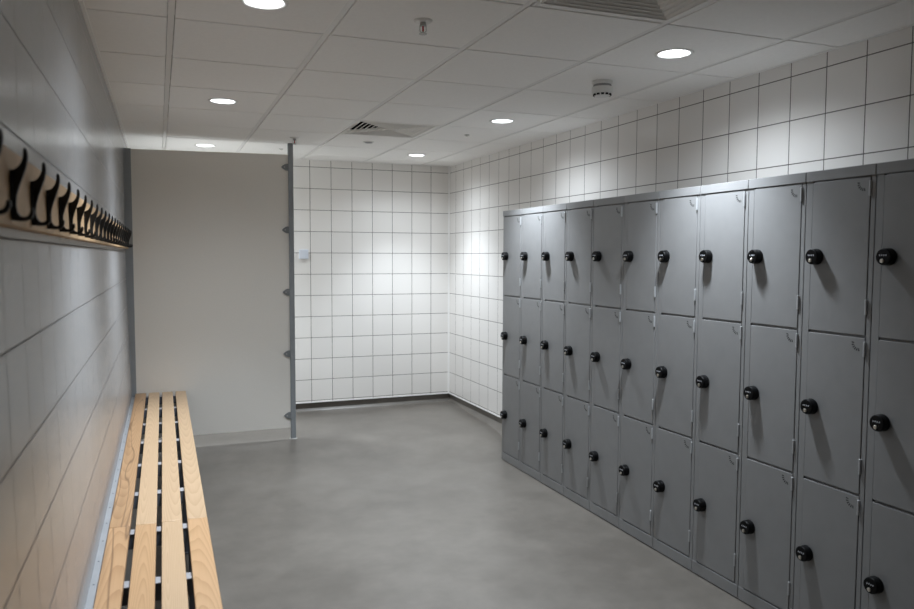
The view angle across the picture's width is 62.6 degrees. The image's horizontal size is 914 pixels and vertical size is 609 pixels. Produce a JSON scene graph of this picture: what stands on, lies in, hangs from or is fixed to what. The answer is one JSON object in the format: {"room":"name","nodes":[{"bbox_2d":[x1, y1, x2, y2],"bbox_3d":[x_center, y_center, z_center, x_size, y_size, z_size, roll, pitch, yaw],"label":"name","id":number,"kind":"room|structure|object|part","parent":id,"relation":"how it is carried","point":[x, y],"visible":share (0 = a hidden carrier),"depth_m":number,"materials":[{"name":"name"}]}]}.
{"room":"changing room","nodes":[
{"label":"changing room","id":0,"kind":"room"},
{"bbox_2d":[0,0,131,608],"bbox_3d":[-0.991,-0.040,1.697,0.145,2.636,10.685,-1,4,-21],"label":"wall","id":1,"kind":"structure","parent":0,"point":[66,387],"depth_m":1.93,"materials":[{"name":"tile"}]},
{"bbox_2d":[0,128,132,248],"bbox_3d":[-1.513,-0.327,3.230,0.056,0.133,5.068,-1,4,-21],"label":"hook rail","id":2,"kind":"object","parent":1,"relation":"attached to","point":[31,200],"visible":1,"depth_m":1.65,"materials":[{"name":"brown wood"}]},
{"bbox_2d":[79,0,128,147],"bbox_3d":[-0.939,-1.007,1.655,0.020,0.007,10.284,-1,4,-21],"label":"trim","id":3,"kind":"structure","parent":1,"relation":"attached to","point":[81,2],"depth_m":3.47,"materials":[{"name":"white metal"}]},
{"bbox_2d":[121,463,139,608],"bbox_3d":[-0.916,1.350,1.817,0.228,0.153,10.284,-1,4,-21],"label":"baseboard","id":4,"kind":"structure","parent":1,"relation":"attached to","point":[134,514],"depth_m":3.83,"materials":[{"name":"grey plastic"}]},
{"bbox_2d":[163,2,175,115],"bbox_3d":[0.369,-1.385,2.150,3.524,0.100,10.684,-1,4,-22],"label":"ceiling trim","id":5,"kind":"structure","parent":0,"point":[175,2],"depth_m":4.35,"materials":[{"name":"white metal"}]},
{"bbox_2d":[162,121,447,402],"bbox_3d":[-1.468,-0.385,7.093,2.981,2.636,0.120,-1,4,-22],"label":"wall","id":6,"kind":"structure","parent":0,"point":[371,288],"depth_m":7.29,"materials":[{"name":"tile"}]},
{"bbox_2d":[299,249,307,258],"bbox_3d":[-1.431,-0.469,7.022,0.084,0.088,0.030,-1,4,-22],"label":"wall switch","id":7,"kind":"object","parent":6,"relation":"attached to","point":[303,254],"visible":1,"depth_m":7.01,"materials":[{"name":"white plastic"}]},
{"bbox_2d":[296,393,449,411],"bbox_3d":[-1.445,1.011,7.113,2.981,0.153,0.227,-1,4,-22],"label":"baseboard","id":8,"kind":"structure","parent":6,"relation":"attached to","point":[302,407],"depth_m":7.38,"materials":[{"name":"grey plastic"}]},
{"bbox_2d":[300,159,448,166],"bbox_3d":[-1.441,-1.347,6.971,2.941,0.007,0.018,-1,4,-22],"label":"trim","id":9,"kind":"structure","parent":6,"relation":"attached to","point":[300,159],"depth_m":7.25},
{"bbox_2d":[448,167,449,392],"bbox_3d":[-0.083,-0.236,7.582,0.016,2.286,0.016,-1,4,-22],"label":"trim","id":10,"kind":"structure","parent":6,"relation":"attached to","point":[448,167],"depth_m":7.57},
{"bbox_2d":[138,401,754,608],"bbox_3d":[0.364,1.412,2.317,3.524,0.175,10.660,-1,4,-22],"label":"floor","id":11,"kind":"structure","parent":0,"point":[415,505],"depth_m":4.30,"materials":[{"name":"grey concrete"}]},
{"bbox_2d":[85,391,222,608],"bbox_3d":[-1.174,1.104,2.930,0.393,0.510,6.051,-1,4,-21],"label":"slatted bench","id":12,"kind":"object","parent":11,"relation":"on","point":[181,480],"visible":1,"depth_m":2.95,"materials":[{"name":"brown wood"}]},
{"bbox_3d":[-1.329,0.908,2.852,0.050,0.060,6.042,-1,4,-21],"label":"wall rail","id":13,"kind":"part","parent":12,"relation":"part of","materials":[{"name":"silver metal"}]},
{"bbox_2d":[123,143,296,439],"bbox_3d":[-1.887,-0.080,5.853,1.254,2.388,0.064,-1,4,-22],"label":"wall","id":14,"kind":"structure","parent":11,"relation":"on","point":[210,260],"depth_m":5.85,"materials":[{"name":"laminate"}]},
{"bbox_3d":[-1.334,-0.097,6.072,0.040,2.378,0.040,-1,4,-22],"label":"post","id":15,"kind":"part","parent":14,"relation":"part of","materials":[{"name":"grey metal"}]},
{"bbox_2d":[500,209,522,468],"bbox_3d":[0.526,0.249,5.584,0.346,1.882,0.312,-1,4,-22],"label":"locker","id":16,"kind":"object","parent":11,"relation":"on","point":[510,414],"visible":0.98,"depth_m":5.53,"materials":[{"name":"grey metal"}]},
{"bbox_3d":[0.408,0.830,5.569,0.014,0.586,0.256,-1,4,-22],"label":"door","id":17,"kind":"part","parent":16,"relation":"part of","materials":[{"name":"grey metal"}]},
{"bbox_3d":[0.409,0.236,5.531,0.014,0.583,0.256,-1,4,-22],"label":"door","id":18,"kind":"part","parent":16,"relation":"part of","materials":[{"name":"grey metal"}]},
{"bbox_3d":[0.412,-0.353,5.493,0.014,0.578,0.256,-1,4,-22],"label":"door","id":19,"kind":"part","parent":16,"relation":"part of","materials":[{"name":"grey metal"}]},
{"bbox_2d":[519,206,543,481],"bbox_3d":[0.642,0.268,5.292,0.346,1.882,0.312,-1,4,-22],"label":"locker","id":20,"kind":"object","parent":11,"relation":"on","point":[530,338],"visible":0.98,"depth_m":5.23,"materials":[{"name":"grey metal"}]},
{"bbox_3d":[0.524,0.849,5.276,0.014,0.586,0.256,-1,4,-22],"label":"door","id":21,"kind":"part","parent":20,"relation":"part of","materials":[{"name":"grey metal"}]},
{"bbox_3d":[0.525,0.256,5.238,0.014,0.583,0.256,-1,4,-22],"label":"door","id":22,"kind":"part","parent":20,"relation":"part of","materials":[{"name":"grey metal"}]},
{"bbox_3d":[0.527,-0.334,5.201,0.014,0.578,0.256,-1,4,-22],"label":"door","id":23,"kind":"part","parent":20,"relation":"part of","materials":[{"name":"grey metal"}]},
{"bbox_2d":[539,203,566,494],"bbox_3d":[0.758,0.287,4.999,0.347,1.882,0.312,-1,4,-22],"label":"locker","id":24,"kind":"object","parent":11,"relation":"on","point":[552,431],"visible":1,"depth_m":4.94,"materials":[{"name":"grey metal"}]},
{"bbox_3d":[0.640,0.868,4.984,0.014,0.586,0.256,-1,4,-22],"label":"door","id":25,"kind":"part","parent":24,"relation":"part of","materials":[{"name":"grey metal"}]},
{"bbox_3d":[0.641,0.275,4.946,0.014,0.583,0.256,-1,4,-22],"label":"door","id":26,"kind":"part","parent":24,"relation":"part of","materials":[{"name":"grey metal"}]},
{"bbox_3d":[0.644,-0.315,4.909,0.014,0.578,0.256,-1,4,-22],"label":"door","id":27,"kind":"part","parent":24,"relation":"part of","materials":[{"name":"grey metal"}]},
{"bbox_2d":[563,200,593,509],"bbox_3d":[0.874,0.306,4.707,0.347,1.882,0.312,-1,4,-22],"label":"locker","id":28,"kind":"object","parent":11,"relation":"on","point":[580,215],"visible":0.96,"depth_m":4.65,"materials":[{"name":"grey metal"}]},
{"bbox_3d":[0.756,0.887,4.692,0.014,0.586,0.256,-1,4,-22],"label":"door","id":29,"kind":"part","parent":28,"relation":"part of","materials":[{"name":"grey metal"}]},
{"bbox_3d":[0.757,0.293,4.654,0.014,0.583,0.256,-1,4,-22],"label":"door","id":30,"kind":"part","parent":28,"relation":"part of","materials":[{"name":"grey metal"}]},
{"bbox_3d":[0.760,-0.296,4.617,0.014,0.578,0.256,-1,4,-22],"label":"door","id":31,"kind":"part","parent":28,"relation":"part of","materials":[{"name":"grey metal"}]},
{"bbox_2d":[589,196,624,528],"bbox_3d":[0.990,0.325,4.415,0.347,1.882,0.312,-1,4,-22],"label":"locker","id":32,"kind":"object","parent":11,"relation":"on","point":[609,213],"visible":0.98,"depth_m":4.35,"materials":[{"name":"grey metal"}]},
{"bbox_3d":[0.872,0.906,4.399,0.014,0.586,0.256,-1,4,-22],"label":"door","id":33,"kind":"part","parent":32,"relation":"part of","materials":[{"name":"grey metal"}]},
{"bbox_3d":[0.874,0.312,4.362,0.014,0.583,0.256,-1,4,-22],"label":"door","id":34,"kind":"part","parent":32,"relation":"part of","materials":[{"name":"grey metal"}]},
{"bbox_3d":[0.875,-0.277,4.324,0.014,0.578,0.256,-1,4,-22],"label":"door","id":35,"kind":"part","parent":32,"relation":"part of","materials":[{"name":"grey metal"}]},
{"bbox_2d":[619,191,659,548],"bbox_3d":[1.106,0.344,4.123,0.347,1.882,0.312,-1,4,-22],"label":"locker","id":36,"kind":"object","parent":11,"relation":"on","point":[638,363],"visible":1,"depth_m":4.06,"materials":[{"name":"grey metal"}]},
{"bbox_3d":[0.987,0.925,4.107,0.014,0.586,0.256,-1,4,-22],"label":"door","id":37,"kind":"part","parent":36,"relation":"part of","materials":[{"name":"grey metal"}]},
{"bbox_3d":[0.990,0.332,4.069,0.014,0.583,0.256,-1,4,-22],"label":"door","id":38,"kind":"part","parent":36,"relation":"part of","materials":[{"name":"grey metal"}]},
{"bbox_3d":[0.992,-0.258,4.032,0.014,0.578,0.256,-1,4,-22],"label":"door","id":39,"kind":"part","parent":36,"relation":"part of","materials":[{"name":"grey metal"}]},
{"bbox_2d":[653,186,700,570],"bbox_3d":[1.222,0.363,3.831,0.346,1.882,0.312,-1,4,-22],"label":"locker","id":40,"kind":"object","parent":11,"relation":"on","point":[680,209],"visible":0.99,"depth_m":3.77,"materials":[{"name":"grey metal"}]},
{"bbox_3d":[1.104,0.944,3.815,0.014,0.586,0.256,-1,4,-22],"label":"door","id":41,"kind":"part","parent":40,"relation":"part of","materials":[{"name":"grey metal"}]},
{"bbox_3d":[1.106,0.350,3.777,0.014,0.583,0.256,-1,4,-22],"label":"door","id":42,"kind":"part","parent":40,"relation":"part of","materials":[{"name":"grey metal"}]},
{"bbox_3d":[1.108,-0.239,3.740,0.014,0.578,0.256,-1,4,-22],"label":"door","id":43,"kind":"part","parent":40,"relation":"part of","materials":[{"name":"grey metal"}]},
{"bbox_2d":[692,180,748,597],"bbox_3d":[1.339,0.382,3.538,0.347,1.882,0.312,-1,4,-22],"label":"locker","id":44,"kind":"object","parent":11,"relation":"on","point":[724,219],"visible":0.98,"depth_m":3.48,"materials":[{"name":"grey metal"}]},
{"bbox_3d":[1.220,0.963,3.523,0.014,0.586,0.256,-1,4,-22],"label":"door","id":45,"kind":"part","parent":44,"relation":"part of","materials":[{"name":"grey metal"}]},
{"bbox_3d":[1.222,0.369,3.485,0.014,0.583,0.256,-1,4,-22],"label":"door","id":46,"kind":"part","parent":44,"relation":"part of","materials":[{"name":"grey metal"}]},
{"bbox_3d":[1.224,-0.220,3.448,0.014,0.578,0.256,-1,4,-22],"label":"door","id":47,"kind":"part","parent":44,"relation":"part of","materials":[{"name":"grey metal"}]},
{"bbox_2d":[738,172,806,608],"bbox_3d":[1.454,0.401,3.246,0.347,1.882,0.312,-1,4,-22],"label":"locker","id":48,"kind":"object","parent":11,"relation":"on","point":[777,204],"visible":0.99,"depth_m":3.18,"materials":[{"name":"grey metal"}]},
{"bbox_3d":[1.336,0.982,3.231,0.014,0.586,0.256,-1,4,-22],"label":"door","id":49,"kind":"part","parent":48,"relation":"part of","materials":[{"name":"grey metal"}]},
{"bbox_3d":[1.339,0.389,3.193,0.014,0.583,0.256,-1,4,-22],"label":"door","id":50,"kind":"part","parent":48,"relation":"part of","materials":[{"name":"grey metal"}]},
{"bbox_3d":[1.340,-0.201,3.155,0.014,0.578,0.256,-1,4,-22],"label":"door","id":51,"kind":"part","parent":48,"relation":"part of","materials":[{"name":"grey metal"}]},
{"bbox_2d":[793,163,876,608],"bbox_3d":[1.571,0.420,2.954,0.347,1.882,0.312,-1,4,-22],"label":"locker","id":52,"kind":"object","parent":11,"relation":"on","point":[841,202],"visible":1,"depth_m":2.89,"materials":[{"name":"grey metal"}]},
{"bbox_3d":[1.452,1.001,2.938,0.014,0.586,0.256,-1,4,-22],"label":"door","id":53,"kind":"part","parent":52,"relation":"part of","materials":[{"name":"grey metal"}]},
{"bbox_3d":[1.454,0.407,2.901,0.014,0.583,0.256,-1,4,-22],"label":"door","id":54,"kind":"part","parent":52,"relation":"part of","materials":[{"name":"grey metal"}]},
{"bbox_3d":[1.456,-0.182,2.863,0.014,0.578,0.256,-1,4,-22],"label":"door","id":55,"kind":"part","parent":52,"relation":"part of","materials":[{"name":"grey metal"}]},
{"bbox_2d":[861,158,913,608],"bbox_3d":[1.687,0.439,2.662,0.347,1.882,0.312,-1,4,-22],"label":"locker","id":56,"kind":"object","parent":11,"relation":"on","point":[888,536],"visible":1,"depth_m":2.66,"materials":[{"name":"grey metal"}]},
{"bbox_3d":[1.568,1.020,2.646,0.014,0.586,0.256,-1,4,-22],"label":"door","id":57,"kind":"part","parent":56,"relation":"part of","materials":[{"name":"grey metal"}]},
{"bbox_3d":[1.570,0.426,2.608,0.014,0.583,0.256,-1,4,-22],"label":"door","id":58,"kind":"part","parent":56,"relation":"part of","materials":[{"name":"grey metal"}]},
{"bbox_3d":[1.572,-0.163,2.571,0.014,0.578,0.256,-1,4,-22],"label":"door","id":59,"kind":"part","parent":56,"relation":"part of","materials":[{"name":"grey metal"}]},
{"bbox_2d":[83,0,913,165],"bbox_3d":[0.430,-1.043,2.176,2.995,0.016,10.347,-1,4,-22],"label":"ceiling","id":60,"kind":"structure","parent":0,"point":[230,49],"depth_m":3.46,"materials":[{"name":"tile"}]},
{"bbox_2d":[195,144,215,146],"bbox_3d":[-2.047,-1.311,6.119,0.172,0.040,0.172,-1,4,-22],"label":"recessed light","id":61,"kind":"object","parent":60,"relation":"in","point":[198,145],"visible":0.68,"depth_m":6.16,"materials":[{"name":"white plastic"}]},
{"bbox_2d":[208,98,237,104],"bbox_3d":[-1.357,-1.196,4.362,0.172,0.040,0.172,-1,4,-22],"label":"recessed light","id":62,"kind":"object","parent":60,"relation":"in","point":[226,101],"visible":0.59,"depth_m":4.41,"materials":[{"name":"white plastic"}]},
{"bbox_2d":[239,0,288,10],"bbox_3d":[-0.681,-1.086,2.658,0.172,0.040,0.172,-1,4,-22],"label":"recessed light","id":63,"kind":"object","parent":60,"relation":"in","point":[269,5],"visible":1,"depth_m":2.71,"materials":[{"name":"white plastic"}]},
{"bbox_2d":[290,137,298,144],"bbox_3d":[-1.231,-1.239,5.700,0.072,0.052,0.072,0,4,-3],"label":"sprinkler","id":64,"kind":"object","parent":60,"relation":"attached to","point":[293,138],"visible":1,"depth_m":5.70,"materials":[{"name":"silver metal"}]},
{"bbox_2d":[340,119,439,137],"bbox_3d":[-0.487,-1.309,5.337,0.563,0.142,0.602,-1,4,-21],"label":"ceiling vent","id":65,"kind":"object","parent":60,"relation":"in","point":[361,127],"visible":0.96,"depth_m":5.39,"materials":[{"name":"white metal"}]},
{"bbox_3d":[-0.487,-1.252,5.341,0.134,0.028,0.134,-1,4,-21],"label":"louvre blade","id":66,"kind":"part","parent":65,"relation":"part of","materials":[{"name":"white metal"}]},
{"bbox_3d":[-0.487,-1.252,5.341,0.200,0.028,0.200,-1,4,-21],"label":"louvre blade","id":67,"kind":"part","parent":65,"relation":"part of","materials":[{"name":"white metal"}]},
{"bbox_3d":[-0.487,-1.252,5.341,0.266,0.028,0.266,-1,4,-21],"label":"louvre blade","id":68,"kind":"part","parent":65,"relation":"part of","materials":[{"name":"white metal"}]},
{"bbox_3d":[-0.487,-1.252,5.341,0.332,0.028,0.332,-1,4,-21],"label":"louvre blade","id":69,"kind":"part","parent":65,"relation":"part of","materials":[{"name":"white metal"}]},
{"bbox_3d":[-0.487,-1.252,5.341,0.398,0.028,0.398,-1,4,-21],"label":"louvre blade","id":70,"kind":"part","parent":65,"relation":"part of","materials":[{"name":"white metal"}]},
{"bbox_3d":[-0.487,-1.252,5.341,0.464,0.028,0.464,-1,4,-21],"label":"louvre blade","id":71,"kind":"part","parent":65,"relation":"part of","materials":[{"name":"white metal"}]},
{"bbox_2d":[407,154,425,156],"bbox_3d":[-0.357,-1.340,6.665,0.172,0.040,0.172,-1,4,-22],"label":"recessed light","id":72,"kind":"object","parent":60,"relation":"in","point":[412,155],"visible":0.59,"depth_m":6.72,"materials":[{"name":"white plastic"}]},
{"bbox_2d":[414,17,431,34],"bbox_3d":[-0.129,-1.055,2.864,0.072,0.052,0.072,0,4,-3],"label":"sprinkler","id":73,"kind":"object","parent":60,"relation":"attached to","point":[423,22],"visible":1,"depth_m":2.85,"materials":[{"name":"silver metal"}]},
{"bbox_2d":[489,119,514,123],"bbox_3d":[0.298,-1.230,4.976,0.172,0.040,0.172,-1,4,-22],"label":"recessed light","id":74,"kind":"object","parent":60,"relation":"in","point":[497,121],"visible":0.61,"depth_m":5.02,"materials":[{"name":"white plastic"}]},
{"bbox_2d":[162,0,900,164],"bbox_3d":[0.430,-1.052,2.176,2.999,0.027,10.327,-1,4,-22],"label":"grid","id":75,"kind":"object","parent":60,"relation":"attached to","point":[171,3],"visible":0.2,"depth_m":3.49,"materials":[{"name":"paint"}]},
{"bbox_2d":[592,79,612,97],"bbox_3d":[0.743,-1.101,3.845,0.108,0.078,0.108,-1,4,-22],"label":"smoke detector","id":76,"kind":"object","parent":60,"relation":"attached to","point":[602,88],"visible":1,"depth_m":3.81,"materials":[{"name":"white plastic"}]},
{"bbox_2d":[532,0,711,22],"bbox_3d":[0.639,-1.125,2.503,0.563,0.142,0.602,-1,4,-21],"label":"ceiling vent","id":77,"kind":"object","parent":60,"relation":"in","point":[661,11],"visible":1,"depth_m":2.71,"materials":[{"name":"white metal"}]},
{"bbox_3d":[0.639,-1.068,2.507,0.464,0.028,0.464,-1,4,-21],"label":"louvre blade","id":78,"kind":"part","parent":77,"relation":"part of","materials":[{"name":"white metal"}]},
{"bbox_3d":[0.639,-1.068,2.507,0.398,0.028,0.398,-1,4,-21],"label":"louvre blade","id":79,"kind":"part","parent":77,"relation":"part of","materials":[{"name":"white metal"}]},
{"bbox_3d":[0.639,-1.068,2.507,0.332,0.028,0.332,-1,4,-21],"label":"louvre blade","id":80,"kind":"part","parent":77,"relation":"part of","materials":[{"name":"white metal"}]},
{"bbox_3d":[0.639,-1.068,2.507,0.266,0.028,0.266,-1,4,-21],"label":"louvre blade","id":81,"kind":"part","parent":77,"relation":"part of","materials":[{"name":"white metal"}]},
{"bbox_2d":[654,48,693,58],"bbox_3d":[0.956,-1.122,3.313,0.172,0.040,0.172,-1,4,-22],"label":"recessed light","id":82,"kind":"object","parent":60,"relation":"in","point":[674,53],"visible":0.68,"depth_m":3.36,"materials":[{"name":"white"}]},
{"bbox_2d":[449,26,913,415],"bbox_3d":[1.872,-0.102,2.830,0.120,2.636,10.684,-1,4,-22],"label":"wall","id":83,"kind":"structure","parent":0,"point":[851,105],"depth_m":4.20,"materials":[{"name":"tile"}]},
{"bbox_2d":[449,393,501,435],"bbox_3d":[1.799,1.290,2.892,0.227,0.153,10.324,-1,4,-22],"label":"baseboard","id":84,"kind":"structure","parent":83,"relation":"attached to","point":[495,422],"depth_m":6.92,"materials":[{"name":"grey plastic"}]},
{"bbox_2d":[449,24,913,166],"bbox_3d":[1.815,-1.067,2.745,0.018,0.007,10.284,-1,4,-22],"label":"trim","id":85,"kind":"structure","parent":83,"relation":"attached to","point":[837,47],"depth_m":3.80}
]}

